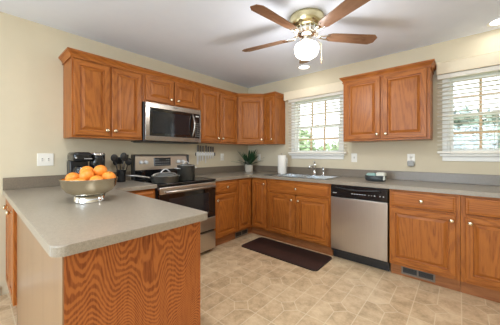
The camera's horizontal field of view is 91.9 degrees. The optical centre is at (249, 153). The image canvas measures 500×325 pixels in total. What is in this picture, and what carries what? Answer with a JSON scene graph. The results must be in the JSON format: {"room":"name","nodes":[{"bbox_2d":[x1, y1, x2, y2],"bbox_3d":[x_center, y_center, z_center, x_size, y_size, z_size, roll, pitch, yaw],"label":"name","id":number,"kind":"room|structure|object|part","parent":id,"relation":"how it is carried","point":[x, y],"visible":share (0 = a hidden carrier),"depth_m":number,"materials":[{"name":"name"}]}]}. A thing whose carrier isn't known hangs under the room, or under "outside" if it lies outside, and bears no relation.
{"room":"kitchen","nodes":[
{"label":"kitchen","id":0,"kind":"room"},
{"bbox_2d":[0,12,247,295],"bbox_3d":[-2.174,-0.001,2.148,0.140,2.440,6.640,0,0,41],"label":"wall","id":1,"kind":"structure","parent":0,"point":[31,70],"depth_m":2.30,"materials":[{"name":"beige paint"}]},
{"bbox_2d":[37,153,53,165],"bbox_3d":[-1.941,0.056,2.296,0.016,0.118,0.122,0,0,41],"label":"light switch","id":2,"kind":"object","parent":1,"relation":"attached to","point":[43,159],"visible":1,"depth_m":2.30,"materials":[{"name":"white plastic"}]},
{"bbox_2d":[3,171,130,189],"bbox_3d":[-1.777,0.261,2.480,0.020,0.104,1.066,0,0,41],"label":"backsplash","id":3,"kind":"structure","parent":1,"relation":"attached to","point":[51,180],"depth_m":2.22,"materials":[{"name":"grey laminate"}]},
{"bbox_2d":[63,57,141,140],"bbox_3d":[-1.509,-0.529,2.529,0.355,0.753,0.648,0,0,41],"label":"upper cabinet","id":4,"kind":"object","parent":1,"relation":"attached to","point":[101,102],"visible":0.94,"depth_m":2.38,"materials":[{"name":"brown wood"}]},
{"bbox_3d":[-1.512,-0.523,2.320,0.020,0.700,0.300,0,0,41],"label":"door","id":5,"kind":"part","parent":4,"relation":"part of","materials":[{"name":"brown wood"}]},
{"bbox_3d":[-1.302,-0.523,2.562,0.020,0.700,0.300,0,0,41],"label":"door","id":6,"kind":"part","parent":4,"relation":"part of","materials":[{"name":"brown wood"}]},
{"bbox_2d":[142,75,197,109],"bbox_3d":[-1.043,-0.746,3.065,0.355,0.320,0.768,0,0,41],"label":"upper cabinet","id":7,"kind":"object","parent":1,"relation":"attached to","point":[154,89],"visible":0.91,"depth_m":2.92,"materials":[{"name":"brown wood"}]},
{"bbox_3d":[-1.058,-0.744,2.843,0.020,0.282,0.345,0,0,41],"label":"door","id":8,"kind":"part","parent":7,"relation":"part of","materials":[{"name":"brown wood"}]},
{"bbox_2d":[131,101,200,143],"bbox_3d":[-1.017,-0.356,3.042,0.426,0.446,0.762,0,0,41],"label":"microwave oven","id":9,"kind":"object","parent":7,"relation":"attached to","point":[161,123],"visible":0.99,"depth_m":2.88,"materials":[{"name":"silver metal"}]},
{"bbox_3d":[-1.046,-0.138,3.067,0.310,0.010,0.722,0,0,41],"label":"vent plate","id":10,"kind":"part","parent":9,"relation":"part of","materials":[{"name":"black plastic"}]},
{"bbox_3d":[-0.935,-0.359,2.903,0.003,0.248,0.490,0,0,41],"label":"glass","id":11,"kind":"part","parent":9,"relation":"part of","materials":[{"name":"glass"}]},
{"bbox_3d":[-0.724,-0.363,3.105,0.066,0.300,0.025,0,0,33],"label":"handle","id":12,"kind":"part","parent":9,"relation":"part of","materials":[{"name":"silver metal"}]},
{"bbox_3d":[-0.705,-0.360,3.188,0.026,0.314,0.087,0,0,41],"label":"control panel","id":13,"kind":"part","parent":9,"relation":"part of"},
{"bbox_3d":[-0.822,-0.744,3.114,0.020,0.282,0.336,0,0,41],"label":"door","id":14,"kind":"part","parent":7,"relation":"part of","materials":[{"name":"brown wood"}]},
{"bbox_2d":[195,153,214,155],"bbox_3d":[-0.686,0.007,3.739,0.018,0.048,0.380,0,0,41],"label":"rack","id":15,"kind":"object","parent":1,"relation":"attached to","point":[195,153],"visible":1,"depth_m":3.73,"materials":[{"name":"silver plastic"}]},
{"bbox_2d":[197,145,198,164],"bbox_3d":[-0.778,0.017,3.611,0.014,0.294,0.036,0,0,41],"label":"kitchen knife","id":16,"kind":"object","parent":15,"relation":"attached to","point":[197,145],"visible":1,"depth_m":3.61,"materials":[{"name":"metal"}]},
{"bbox_2d":[198,88,236,144],"bbox_3d":[-0.545,-0.529,3.639,0.355,0.753,0.748,0,0,41],"label":"upper cabinet","id":17,"kind":"object","parent":1,"relation":"attached to","point":[218,111],"visible":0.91,"depth_m":3.50,"materials":[{"name":"brown wood"}]},
{"bbox_3d":[-0.566,-0.529,3.409,0.020,0.712,0.338,0,0,41],"label":"door","id":18,"kind":"part","parent":17,"relation":"part of","materials":[{"name":"brown wood"}]},
{"bbox_3d":[-0.323,-0.529,3.689,0.020,0.712,0.346,0,0,41],"label":"door","id":19,"kind":"part","parent":17,"relation":"part of","materials":[{"name":"brown wood"}]},
{"bbox_2d":[0,0,499,87],"bbox_3d":[-0.393,-1.271,0.508,5.000,0.100,6.800,0,0,41],"label":"ceiling","id":20,"kind":"structure","parent":0,"point":[206,37],"depth_m":2.34,"materials":[{"name":"white paint"}]},
{"bbox_2d":[297,65,310,69],"bbox_3d":[0.760,-1.217,3.404,0.188,0.006,0.188,0,0,41],"label":"recessed light","id":21,"kind":"object","parent":20,"relation":"in","point":[301,67],"visible":1,"depth_m":3.41,"materials":[{"name":"white paint"}]},
{"bbox_2d":[242,0,376,63],"bbox_3d":[0.470,-1.013,2.157,1.264,0.416,1.247,0,0,41],"label":"ceiling fan","id":22,"kind":"object","parent":20,"relation":"hanging from","point":[305,23],"visible":1,"depth_m":2.07,"materials":[{"name":"brown wood"}]},
{"bbox_3d":[0.138,-1.057,2.379,0.468,0.033,0.128,0,0,29],"label":"blade","id":23,"kind":"part","parent":22,"relation":"part of","materials":[{"name":"brown wood"}]},
{"bbox_3d":[0.195,-1.057,1.883,0.468,0.033,0.128,0,0,-43],"label":"blade","id":24,"kind":"part","parent":22,"relation":"part of","materials":[{"name":"brown wood"}]},
{"bbox_3d":[0.592,-1.057,2.586,0.128,0.033,0.468,0,0,11],"label":"blade","id":25,"kind":"part","parent":22,"relation":"part of","materials":[{"name":"brown wood"}]},
{"bbox_3d":[0.507,-0.927,2.170,0.216,0.152,0.216,0,0,41],"label":"glass globe","id":26,"kind":"part","parent":22,"relation":"part of","materials":[{"name":"white"}]},
{"bbox_3d":[0.683,-1.057,1.784,0.128,0.033,0.468,0,0,-25],"label":"blade","id":27,"kind":"part","parent":22,"relation":"part of","materials":[{"name":"brown wood"}]},
{"bbox_3d":[0.929,-1.057,2.218,0.468,0.033,0.128,0,0,-7],"label":"blade","id":28,"kind":"part","parent":22,"relation":"part of","materials":[{"name":"brown wood"}]},
{"bbox_2d":[486,17,499,26],"bbox_3d":[2.302,-1.217,2.220,0.188,0.006,0.188,0,0,41],"label":"recessed light","id":29,"kind":"object","parent":20,"relation":"in","point":[496,22],"visible":1,"depth_m":2.26,"materials":[{"name":"white paint"}]},
{"bbox_2d":[0,233,499,324],"bbox_3d":[-0.393,1.269,0.508,5.000,0.100,6.800,0,0,41],"label":"floor","id":30,"kind":"structure","parent":0,"point":[239,285],"depth_m":2.06,"materials":[{"name":"tile"}]},
{"bbox_2d":[2,200,199,324],"bbox_3d":[-1.202,0.785,1.696,1.918,0.868,0.668,0,0,41],"label":"base cabinet","id":31,"kind":"object","parent":30,"relation":"on","point":[152,279],"visible":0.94,"depth_m":1.09,"materials":[{"name":"brown wood"}]},
{"bbox_3d":[-1.993,0.729,1.997,0.272,0.705,0.020,0,0,41],"label":"door","id":32,"kind":"part","parent":31,"relation":"part of","materials":[{"name":"brown wood"}]},
{"bbox_3d":[-1.775,0.729,1.808,0.272,0.705,0.020,0,0,41],"label":"door","id":33,"kind":"part","parent":31,"relation":"part of","materials":[{"name":"brown wood"}]},
{"bbox_3d":[-1.161,0.785,1.291,1.314,0.868,0.005,0,0,41],"label":"panel","id":34,"kind":"part","parent":31,"relation":"part of","materials":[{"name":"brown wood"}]},
{"bbox_2d":[3,171,207,257],"bbox_3d":[-1.043,0.280,1.843,1.964,0.142,1.066,0,0,41],"label":"countertop","id":35,"kind":"structure","parent":31,"relation":"on","point":[62,227],"depth_m":1.26,"materials":[{"name":"beige laminate"}]},
{"bbox_2d":[67,152,104,173],"bbox_3d":[-1.609,0.148,2.401,0.260,0.328,0.293,0,0,41],"label":"coffee maker","id":36,"kind":"object","parent":35,"relation":"on","point":[76,161],"visible":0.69,"depth_m":2.32,"materials":[{"name":"black plastic"}]},
{"bbox_2d":[89,156,104,168],"bbox_3d":[-1.545,0.161,2.445,0.136,0.304,0.136,0,0,41],"label":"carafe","id":37,"kind":"object","parent":36,"relation":"on","point":[95,161],"depth_m":2.39,"materials":[{"name":"glass"}]},
{"bbox_3d":[-1.545,0.004,2.445,0.142,0.028,0.142,0,0,41],"label":"canister lid","id":38,"kind":"part","parent":36,"relation":"part of","materials":[{"name":"silver metal"}]},
{"bbox_2d":[59,176,117,203],"bbox_3d":[-1.048,0.236,1.584,0.325,0.153,0.325,0,0,41],"label":"fruit bowl","id":39,"kind":"object","parent":35,"relation":"on","point":[87,191],"visible":0.95,"depth_m":1.49,"materials":[{"name":"silver metal"}]},
{"bbox_2d":[65,172,78,179],"bbox_3d":[-1.162,0.164,1.587,0.085,0.082,0.085,0,0,41],"label":"orange","id":40,"kind":"object","parent":39,"relation":"in","point":[73,174],"visible":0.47,"depth_m":1.56,"materials":[{"name":"food"}]},
{"bbox_2d":[79,169,93,179],"bbox_3d":[-1.050,0.142,1.554,0.082,0.085,0.083,0,0,5],"label":"orange","id":41,"kind":"object","parent":39,"relation":"in","point":[86,174],"visible":0.61,"depth_m":1.53,"materials":[{"name":"food"}]},
{"bbox_2d":[89,175,102,179],"bbox_3d":[-0.963,0.178,1.515,0.084,0.084,0.082,0,0,34],"label":"orange","id":42,"kind":"object","parent":39,"relation":"in","point":[96,177],"visible":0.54,"depth_m":1.49,"materials":[{"name":"food"}]},
{"bbox_2d":[101,171,115,178],"bbox_3d":[-0.934,0.159,1.598,0.083,0.082,0.084,0,0,41],"label":"orange","id":43,"kind":"object","parent":39,"relation":"in","point":[107,175],"visible":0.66,"depth_m":1.57,"materials":[{"name":"food"}]},
{"label":"orange","id":44,"kind":"object","parent":39,"relation":"in","visible":0},
{"bbox_2d":[79,166,92,172],"bbox_3d":[-1.095,0.125,1.625,0.084,0.084,0.082,0,0,-4],"label":"orange","id":45,"kind":"object","parent":44,"relation":"on","point":[84,167],"visible":0.31,"depth_m":1.60,"materials":[{"name":"food"}]},
{"bbox_2d":[116,170,125,181],"bbox_3d":[-1.431,0.246,2.684,0.098,0.132,0.098,0,0,41],"label":"utensil crock","id":46,"kind":"object","parent":35,"relation":"on","point":[121,174],"visible":0.89,"depth_m":2.65,"materials":[{"name":"ceramic"}]},
{"bbox_2d":[111,154,117,172],"bbox_3d":[-1.447,0.155,2.615,0.037,0.302,0.114,0,0,26],"label":"ladle","id":47,"kind":"object","parent":46,"relation":"in","point":[114,157],"visible":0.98,"depth_m":2.59,"materials":[{"name":"black plastic"}]},
{"bbox_2d":[117,157,122,169],"bbox_3d":[-1.453,0.172,2.716,0.067,0.268,0.061,0,0,41],"label":"turner","id":48,"kind":"object","parent":46,"relation":"in","point":[119,160],"visible":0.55,"depth_m":2.73,"materials":[{"name":"black plastic"}]},
{"bbox_2d":[120,153,126,169],"bbox_3d":[-1.388,0.147,2.659,0.065,0.318,0.068,0,0,-18],"label":"slotted spoon","id":49,"kind":"object","parent":46,"relation":"in","point":[123,156],"visible":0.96,"depth_m":2.64,"materials":[{"name":"black plastic"}]},
{"bbox_2d":[126,158,131,169],"bbox_3d":[-1.399,0.178,2.746,0.033,0.258,0.116,0,0,36],"label":"serving spoon","id":50,"kind":"object","parent":46,"relation":"in","point":[129,161],"visible":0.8,"depth_m":2.75,"materials":[{"name":"black plastic"}]},
{"bbox_3d":[-0.468,0.785,1.086,0.012,0.868,0.596,0,0,41],"label":"panel","id":51,"kind":"part","parent":31,"relation":"part of","materials":[{"name":"brown wood"}]},
{"bbox_2d":[127,188,154,198],"bbox_3d":[-1.318,0.785,2.516,0.660,0.868,0.408,0,0,41],"label":"base cabinet","id":52,"kind":"object","parent":30,"relation":"on","point":[150,193],"visible":0.04,"depth_m":2.41,"materials":[{"name":"brown wood"}]},
{"bbox_3d":[-1.097,0.444,2.332,0.020,0.142,0.360,0,0,41],"label":"drawer","id":53,"kind":"part","parent":52,"relation":"part of","materials":[{"name":"brown wood"}]},
{"bbox_2d":[131,154,215,253],"bbox_3d":[-0.899,0.613,2.935,0.725,1.212,0.764,0,0,41],"label":"range","id":54,"kind":"object","parent":30,"relation":"on","point":[198,193],"visible":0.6,"depth_m":2.89,"materials":[{"name":"silver metal"}]},
{"bbox_2d":[126,168,179,182],"bbox_3d":[-1.033,0.236,2.637,0.510,0.148,0.296,0,0,-5],"label":"saute pan","id":55,"kind":"object","parent":54,"relation":"on","point":[161,177],"visible":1,"depth_m":2.53,"materials":[{"name":"black metal"}]},
{"bbox_3d":[-1.150,0.242,2.514,0.256,0.055,0.025,0,0,-18],"label":"handle","id":56,"kind":"part","parent":55,"relation":"part of","materials":[{"name":"metal"}]},
{"bbox_3d":[-0.926,0.219,2.647,0.296,0.040,0.296,0,0,41],"label":"lid","id":57,"kind":"part","parent":55,"relation":"part of","materials":[{"name":"clear glass"}]},
{"bbox_3d":[-1.141,0.162,3.145,0.085,0.296,0.764,0,0,41],"label":"splash glass","id":58,"kind":"part","parent":54,"relation":"part of","materials":[{"name":"silver metal"}]},
{"bbox_2d":[133,177,215,185],"bbox_3d":[-0.906,0.322,2.941,0.617,0.023,0.760,0,0,41],"label":"cooktop","id":59,"kind":"object","parent":54,"relation":"in","point":[198,180],"depth_m":2.80,"materials":[{"name":"glass"}]},
{"bbox_2d":[174,161,196,179],"bbox_3d":[-0.767,0.198,2.899,0.214,0.224,0.280,0,0,41],"label":"stock pot","id":60,"kind":"object","parent":54,"relation":"on","point":[186,171],"visible":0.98,"depth_m":2.81,"materials":[{"name":"black metal"}]},
{"bbox_3d":[-0.767,0.226,2.899,0.214,0.168,0.214,0,0,41],"label":"pot","id":61,"kind":"part","parent":60,"relation":"part of","materials":[{"name":"metal"}]},
{"bbox_3d":[-0.767,0.130,2.899,0.214,0.023,0.214,0,0,41],"label":"lid","id":62,"kind":"part","parent":60,"relation":"part of","materials":[{"name":"clear glass"}]},
{"bbox_2d":[155,180,215,253],"bbox_3d":[-0.899,0.766,2.935,0.725,0.865,0.760,0,0,41],"label":"oven","id":63,"kind":"object","parent":54,"relation":"in","point":[196,194],"depth_m":2.83,"materials":[{"name":"silver metal"}]},
{"bbox_3d":[-0.692,1.065,2.755,0.041,0.217,0.748,0,0,41],"label":"drawer","id":64,"kind":"part","parent":54,"relation":"part of","materials":[{"name":"silver metal"}]},
{"bbox_2d":[214,179,236,245],"bbox_3d":[-0.532,0.785,3.421,0.660,0.868,0.444,0,0,41],"label":"base cabinet","id":65,"kind":"object","parent":30,"relation":"on","point":[225,190],"visible":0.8,"depth_m":3.22,"materials":[{"name":"brown wood"}]},
{"bbox_3d":[-0.316,0.444,3.231,0.020,0.142,0.388,0,0,41],"label":"drawer","id":66,"kind":"part","parent":65,"relation":"part of","materials":[{"name":"brown wood"}]},
{"bbox_2d":[234,177,269,238],"bbox_3d":[0.008,0.785,3.855,0.912,0.868,0.916,0,0,41],"label":"base cabinet","id":67,"kind":"object","parent":30,"relation":"on","point":[252,192],"visible":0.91,"depth_m":3.51,"materials":[{"name":"brown wood"}]},
{"bbox_2d":[235,228,247,237],"bbox_3d":[-0.123,1.167,3.552,0.006,0.085,0.270,0,0,41],"label":"vent","id":68,"kind":"object","parent":67,"relation":"attached to","point":[245,231],"visible":1,"depth_m":3.55,"materials":[{"name":"brown metal"}]},
{"bbox_2d":[236,230,246,236],"bbox_3d":[-0.124,1.167,3.553,0.004,0.065,0.270,0,0,41],"label":"grille","id":69,"kind":"object","parent":68,"relation":"attached to","point":[243,232],"depth_m":3.55,"materials":[{"name":"metal"}]},
{"bbox_3d":[-0.074,0.727,3.514,0.020,0.705,0.256,0,0,41],"label":"door","id":70,"kind":"part","parent":67,"relation":"part of","materials":[{"name":"brown wood"}]},
{"bbox_3d":[0.137,0.727,3.532,0.262,0.705,0.020,0,0,41],"label":"door","id":71,"kind":"part","parent":67,"relation":"part of","materials":[{"name":"brown wood"}]},
{"bbox_2d":[195,165,499,197],"bbox_3d":[0.986,0.280,2.712,3.888,0.142,1.360,0,0,41],"label":"countertop","id":72,"kind":"structure","parent":67,"relation":"on","point":[481,185],"depth_m":2.72,"materials":[{"name":"beige laminate"}]},
{"bbox_2d":[231,148,261,171],"bbox_3d":[-0.025,0.112,4.090,0.434,0.401,0.505,0,0,41],"label":"potted plant","id":73,"kind":"object","parent":72,"relation":"on","point":[251,157],"visible":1,"depth_m":4.12,"materials":[{"name":"green plant"}]},
{"bbox_3d":[-0.021,0.252,4.192,0.150,0.122,0.150,0,0,41],"label":"pot","id":74,"kind":"part","parent":73,"relation":"part of","materials":[{"name":"ceramic"}]},
{"bbox_2d":[271,173,341,179],"bbox_3d":[0.777,0.395,3.357,0.820,0.176,0.525,0,0,41],"label":"sink","id":75,"kind":"object","parent":72,"relation":"in","point":[310,176],"visible":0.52,"depth_m":3.41,"materials":[{"name":"silver metal"}]},
{"bbox_2d":[276,174,307,176],"bbox_3d":[0.619,0.397,3.464,0.370,0.173,0.410,0,0,41],"label":"basin","id":76,"kind":"object","parent":75,"relation":"in","point":[288,175],"depth_m":3.63,"materials":[{"name":"silver metal"}]},
{"bbox_2d":[304,175,333,178],"bbox_3d":[0.913,0.397,3.209,0.350,0.173,0.410,0,0,41],"label":"basin","id":77,"kind":"object","parent":75,"relation":"in","point":[309,176],"depth_m":3.39,"materials":[{"name":"silver metal"}]},
{"bbox_2d":[308,161,316,174],"bbox_3d":[0.883,0.206,3.448,0.060,0.202,0.232,0,0,41],"label":"kitchen faucet","id":78,"kind":"object","parent":72,"relation":"on","point":[313,166],"visible":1,"depth_m":3.49,"materials":[{"name":"silver metal"}]},
{"bbox_2d":[365,175,385,181],"bbox_3d":[1.443,0.281,2.782,0.229,0.064,0.143,0,0,41],"label":"tray","id":79,"kind":"object","parent":72,"relation":"on","point":[367,177],"visible":0.84,"depth_m":2.72,"materials":[{"name":"silver metal"}]},
{"bbox_2d":[376,172,385,180],"bbox_3d":[1.488,0.258,2.742,0.072,0.090,0.095,0,0,-40],"label":"folded cloth","id":80,"kind":"object","parent":79,"relation":"in","point":[377,173],"visible":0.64,"depth_m":2.71,"materials":[{"name":"fabric"}]},
{"bbox_2d":[242,237,331,270],"bbox_3d":[0.421,1.212,3.000,1.070,0.014,0.450,0,0,40],"label":"kitchen mat","id":81,"kind":"object","parent":30,"relation":"on","point":[307,259],"visible":1,"depth_m":2.92,"materials":[{"name":"brown rubber"}]},
{"bbox_2d":[268,179,332,255],"bbox_3d":[0.783,0.785,3.348,0.918,0.868,0.660,0,0,41],"label":"base cabinet","id":82,"kind":"object","parent":30,"relation":"on","point":[299,212],"visible":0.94,"depth_m":3.09,"materials":[{"name":"brown wood"}]},
{"bbox_3d":[0.431,0.814,3.274,0.410,0.535,0.020,0,0,41],"label":"door","id":83,"kind":"part","parent":82,"relation":"part of","materials":[{"name":"brown wood"}]},
{"bbox_3d":[0.602,0.456,3.125,0.864,0.142,0.020,0,0,41],"label":"false drawer","id":84,"kind":"part","parent":82,"relation":"part of","materials":[{"name":"brown wood"}]},
{"bbox_3d":[0.764,0.814,2.984,0.434,0.535,0.020,0,0,41],"label":"door","id":85,"kind":"part","parent":82,"relation":"part of","materials":[{"name":"brown wood"}]},
{"bbox_2d":[331,184,389,270],"bbox_3d":[1.354,0.786,2.841,0.586,0.858,0.627,0,0,41],"label":"dishwasher","id":86,"kind":"object","parent":30,"relation":"on","point":[359,215],"visible":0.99,"depth_m":2.60,"materials":[{"name":"silver metal"}]},
{"bbox_3d":[1.156,0.390,2.613,0.476,0.032,0.024,0,0,41],"label":"handle","id":87,"kind":"part","parent":86,"relation":"part of","materials":[{"name":"black plastic"}]},
{"bbox_3d":[1.173,0.424,2.633,0.586,0.135,0.034,0,0,41],"label":"control panel","id":88,"kind":"part","parent":86,"relation":"part of","materials":[{"name":"plastic"}]},
{"bbox_3d":[1.223,1.167,2.690,0.582,0.096,0.017,0,0,41],"label":"toe panel","id":89,"kind":"part","parent":86,"relation":"part of","materials":[{"name":"black plastic"}]},
{"bbox_2d":[389,189,459,291],"bbox_3d":[1.793,0.785,2.471,0.540,0.868,0.660,0,0,41],"label":"base cabinet","id":90,"kind":"object","parent":30,"relation":"on","point":[424,227],"visible":0.94,"depth_m":2.23,"materials":[{"name":"brown wood"}]},
{"bbox_2d":[401,266,434,282],"bbox_3d":[1.617,1.155,2.330,0.270,0.085,0.006,0,0,41],"label":"vent","id":91,"kind":"object","parent":90,"relation":"attached to","point":[404,270],"visible":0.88,"depth_m":2.33,"materials":[{"name":"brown metal"}]},
{"bbox_2d":[403,267,432,279],"bbox_3d":[1.617,1.155,2.332,0.270,0.065,0.004,0,0,41],"label":"grille","id":92,"kind":"object","parent":91,"relation":"attached to","point":[407,271],"depth_m":2.33,"materials":[{"name":"metal"}]},
{"bbox_3d":[1.595,0.804,2.263,0.506,0.538,0.020,0,0,41],"label":"door","id":93,"kind":"part","parent":90,"relation":"part of","materials":[{"name":"brown wood"}]},
{"bbox_3d":[1.601,0.443,2.257,0.494,0.142,0.020,0,0,41],"label":"drawer","id":94,"kind":"part","parent":90,"relation":"part of","materials":[{"name":"brown wood"}]},
{"bbox_2d":[461,195,499,302],"bbox_3d":[2.338,0.785,1.997,0.900,0.868,0.660,0,0,41],"label":"base cabinet","id":95,"kind":"object","parent":30,"relation":"on","point":[480,216],"visible":0.91,"depth_m":2.00,"materials":[{"name":"brown wood"}]},
{"bbox_3d":[2.150,0.443,1.781,0.840,0.142,0.020,0,0,41],"label":"drawer","id":96,"kind":"part","parent":95,"relation":"part of","materials":[{"name":"brown wood"}]},
{"bbox_3d":[1.988,0.804,1.921,0.408,0.538,0.020,0,0,41],"label":"door","id":97,"kind":"part","parent":95,"relation":"part of","materials":[{"name":"brown wood"}]},
{"bbox_2d":[248,29,499,268],"bbox_3d":[1.784,-0.001,3.015,4.700,2.440,0.140,0,0,41],"label":"wall","id":98,"kind":"structure","parent":0,"point":[384,155],"depth_m":2.93,"materials":[{"name":"beige paint"}]},
{"bbox_2d":[225,98,270,144],"bbox_3d":[0.000,-0.529,4.065,0.625,0.753,0.609,0,0,41],"label":"upper cabinet","id":99,"kind":"object","parent":98,"relation":"attached to","point":[250,111],"visible":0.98,"depth_m":3.84,"materials":[{"name":"brown wood"}]},
{"bbox_2d":[58,47,283,98],"bbox_3d":[-0.660,-0.915,3.187,2.929,0.070,0.481,0,0,-37],"label":"crown molding","id":100,"kind":"structure","parent":99,"relation":"attached to","point":[69,52],"depth_m":2.69,"materials":[{"name":"brown wood"}]},
{"bbox_3d":[0.010,-0.529,3.846,0.400,0.712,0.020,0,0,-4],"label":"door","id":101,"kind":"part","parent":99,"relation":"part of","materials":[{"name":"brown wood"}]},
{"bbox_2d":[264,96,284,144],"bbox_3d":[0.384,-0.529,3.896,0.206,0.753,0.355,0,0,41],"label":"upper cabinet","id":102,"kind":"object","parent":98,"relation":"attached to","point":[274,107],"visible":0.98,"depth_m":3.80,"materials":[{"name":"brown wood"}]},
{"bbox_3d":[0.295,-0.529,3.795,0.188,0.712,0.020,0,0,41],"label":"door","id":103,"kind":"part","parent":102,"relation":"part of","materials":[{"name":"brown wood"}]},
{"bbox_3d":[0.309,-0.529,3.810,0.206,0.753,0.020,0,0,41],"label":"frame","id":104,"kind":"part","parent":102,"relation":"part of","materials":[{"name":"brown wood"}]},
{"bbox_2d":[289,95,345,158],"bbox_3d":[1.008,-0.404,3.639,0.870,0.965,0.175,0,0,41],"label":"window","id":105,"kind":"structure","parent":98,"relation":"in","point":[295,141],"depth_m":3.69,"materials":[{"name":"white paint"}]},
{"bbox_2d":[284,81,346,153],"bbox_3d":[0.943,-0.490,3.584,0.983,0.976,0.105,0,0,41],"label":"window blind","id":106,"kind":"object","parent":105,"relation":"attached to","point":[332,89],"visible":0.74,"depth_m":3.54,"materials":[{"name":"white plastic"}]},
{"bbox_3d":[0.967,-0.015,3.566,0.908,0.025,0.056,0,0,41],"label":"rail","id":107,"kind":"part","parent":106,"relation":"part of","materials":[{"name":"plastic"}]},
{"bbox_3d":[0.976,0.042,3.601,0.870,0.075,0.075,0,0,41],"label":"sill","id":108,"kind":"part","parent":105,"relation":"part of","materials":[{"name":"white paint"}]},
{"bbox_3d":[1.028,-0.220,3.661,0.712,0.419,0.033,0,0,41],"label":"sash","id":109,"kind":"part","parent":105,"relation":"part of","materials":[{"name":"white paint"}]},
{"bbox_3d":[1.050,-0.610,3.687,0.712,0.434,0.033,0,0,41],"label":"sash","id":110,"kind":"part","parent":105,"relation":"part of","materials":[{"name":"white paint"}]},
{"bbox_2d":[195,165,499,185],"bbox_3d":[0.986,0.261,2.712,3.888,0.104,1.360,0,0,41],"label":"backsplash","id":111,"kind":"structure","parent":98,"relation":"attached to","point":[478,179],"depth_m":2.97,"materials":[{"name":"grey laminate"}]},
{"bbox_2d":[351,153,356,161],"bbox_3d":[1.397,0.054,3.246,0.075,0.118,0.016,0,0,41],"label":"light switch","id":112,"kind":"object","parent":98,"relation":"attached to","point":[353,155],"visible":1,"depth_m":3.25,"materials":[{"name":"white plastic"}]},
{"bbox_2d":[339,59,436,141],"bbox_3d":[1.591,-0.551,2.850,0.954,0.797,0.357,0,0,41],"label":"upper cabinet","id":113,"kind":"object","parent":98,"relation":"attached to","point":[393,103],"visible":1,"depth_m":2.69,"materials":[{"name":"brown wood"}]},
{"bbox_3d":[1.339,-0.529,2.889,0.392,0.712,0.020,0,0,41],"label":"door","id":114,"kind":"part","parent":113,"relation":"part of","materials":[{"name":"brown wood"}]},
{"bbox_3d":[1.596,-0.915,2.856,0.954,0.070,0.341,0,0,41],"label":"crown","id":115,"kind":"part","parent":113,"relation":"part of","materials":[{"name":"brown wood"}]},
{"bbox_3d":[1.660,-0.529,2.610,0.406,0.712,0.020,0,0,41],"label":"door","id":116,"kind":"part","parent":113,"relation":"part of","materials":[{"name":"brown wood"}]},
{"bbox_2d":[407,154,414,163],"bbox_3d":[1.885,0.061,2.829,0.075,0.118,0.008,0,0,41],"label":"wall outlet","id":117,"kind":"object","parent":98,"relation":"attached to","point":[410,157],"visible":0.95,"depth_m":2.82,"materials":[{"name":"white plastic"}]},
{"bbox_2d":[407,161,413,165],"bbox_3d":[1.872,0.114,2.814,0.068,0.066,0.032,0,0,41],"label":"plug","id":118,"kind":"object","parent":117,"relation":"attached to","point":[409,163],"visible":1,"depth_m":2.80,"materials":[{"name":"grey plastic"}]},
{"bbox_2d":[440,65,499,161],"bbox_3d":[2.439,-0.404,2.396,0.870,0.965,0.175,0,0,41],"label":"window","id":119,"kind":"structure","parent":98,"relation":"in","point":[486,157],"depth_m":2.55,"materials":[{"name":"white paint"}]},
{"bbox_2d":[437,50,499,153],"bbox_3d":[2.391,-0.490,2.325,0.940,0.976,0.105,0,0,41],"label":"window blind","id":120,"kind":"object","parent":119,"relation":"attached to","point":[491,59],"visible":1,"depth_m":2.44,"materials":[{"name":"white plastic"}]},
{"bbox_3d":[2.385,-0.015,2.334,0.910,0.025,0.056,0,0,41],"label":"rail","id":121,"kind":"part","parent":120,"relation":"part of","materials":[{"name":"plastic"}]},
{"bbox_3d":[2.385,-0.412,2.334,0.694,0.807,0.061,0,0,41],"label":"ladder cord","id":122,"kind":"part","parent":120,"relation":"part of","materials":[{"name":"fabric"}]},
{"bbox_3d":[2.406,0.042,2.358,0.870,0.075,0.075,0,0,41],"label":"sill","id":123,"kind":"part","parent":119,"relation":"part of","materials":[{"name":"white paint"}]},
{"bbox_3d":[2.481,-0.610,2.445,0.712,0.434,0.033,0,0,41],"label":"sash","id":124,"kind":"part","parent":119,"relation":"part of","materials":[{"name":"white paint"}]},
{"bbox_3d":[2.458,-0.220,2.418,0.712,0.419,0.033,0,0,41],"label":"sash","id":125,"kind":"part","parent":119,"relation":"part of","materials":[{"name":"white paint"}]},
{"label":"outside","id":126,"kind":"structure","parent":0,"visible":0},
{"bbox_3d":[15.164,3.319,18.189,55.000,0.200,39.400,0,0,41],"label":"ground","id":127,"kind":"structure","parent":126,"visible":0},
{"bbox_2d":[299,129,319,150],"bbox_3d":[1.585,1.018,10.804,3.271,4.419,3.264,0,0,41],"label":"leafy tree","id":128,"kind":"object","parent":127,"relation":"on","point":[302,133],"visible":0.03,"depth_m":10.62,"materials":[{"name":"plant"}]},
{"bbox_2d":[318,134,338,150],"bbox_3d":[5.958,0.837,13.093,3.921,4.779,3.750,0,0,41],"label":"leafy tree","id":129,"kind":"object","parent":127,"relation":"on","point":[334,147],"visible":0.04,"depth_m":12.81,"materials":[{"name":"plant"}]},
{"bbox_2d":[454,103,499,149],"bbox_3d":[7.050,0.872,7.015,3.327,4.712,4.011,0,0,41],"label":"fir tree","id":130,"kind":"object","parent":127,"relation":"on","point":[473,139],"visible":0.16,"depth_m":6.15,"materials":[{"name":"plant"}]},
{"label":"orange","id":131,"kind":"object","parent":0,"visible":0},
{"bbox_2d":[93,165,106,175],"bbox_3d":[-1.006,0.118,1.624,0.082,0.084,0.084,0,0,29],"label":"orange","id":132,"kind":"object","parent":131,"relation":"on","point":[98,170],"visible":0.66,"depth_m":1.59,"materials":[{"name":"food"}]},
{"bbox_3d":[0.501,0.151,3.752,0.156,0.323,0.150,0,0,41],"label":"paper towel holder","id":133,"kind":"object","parent":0,"visible":0},
{"bbox_2d":[278,155,285,172],"bbox_3d":[0.499,0.163,3.754,0.134,0.278,0.134,0,0,41],"label":"paper towel roll","id":134,"kind":"object","parent":133,"relation":"on","point":[281,158],"visible":0.85,"depth_m":3.69,"materials":[{"name":"paper"}]}
]}

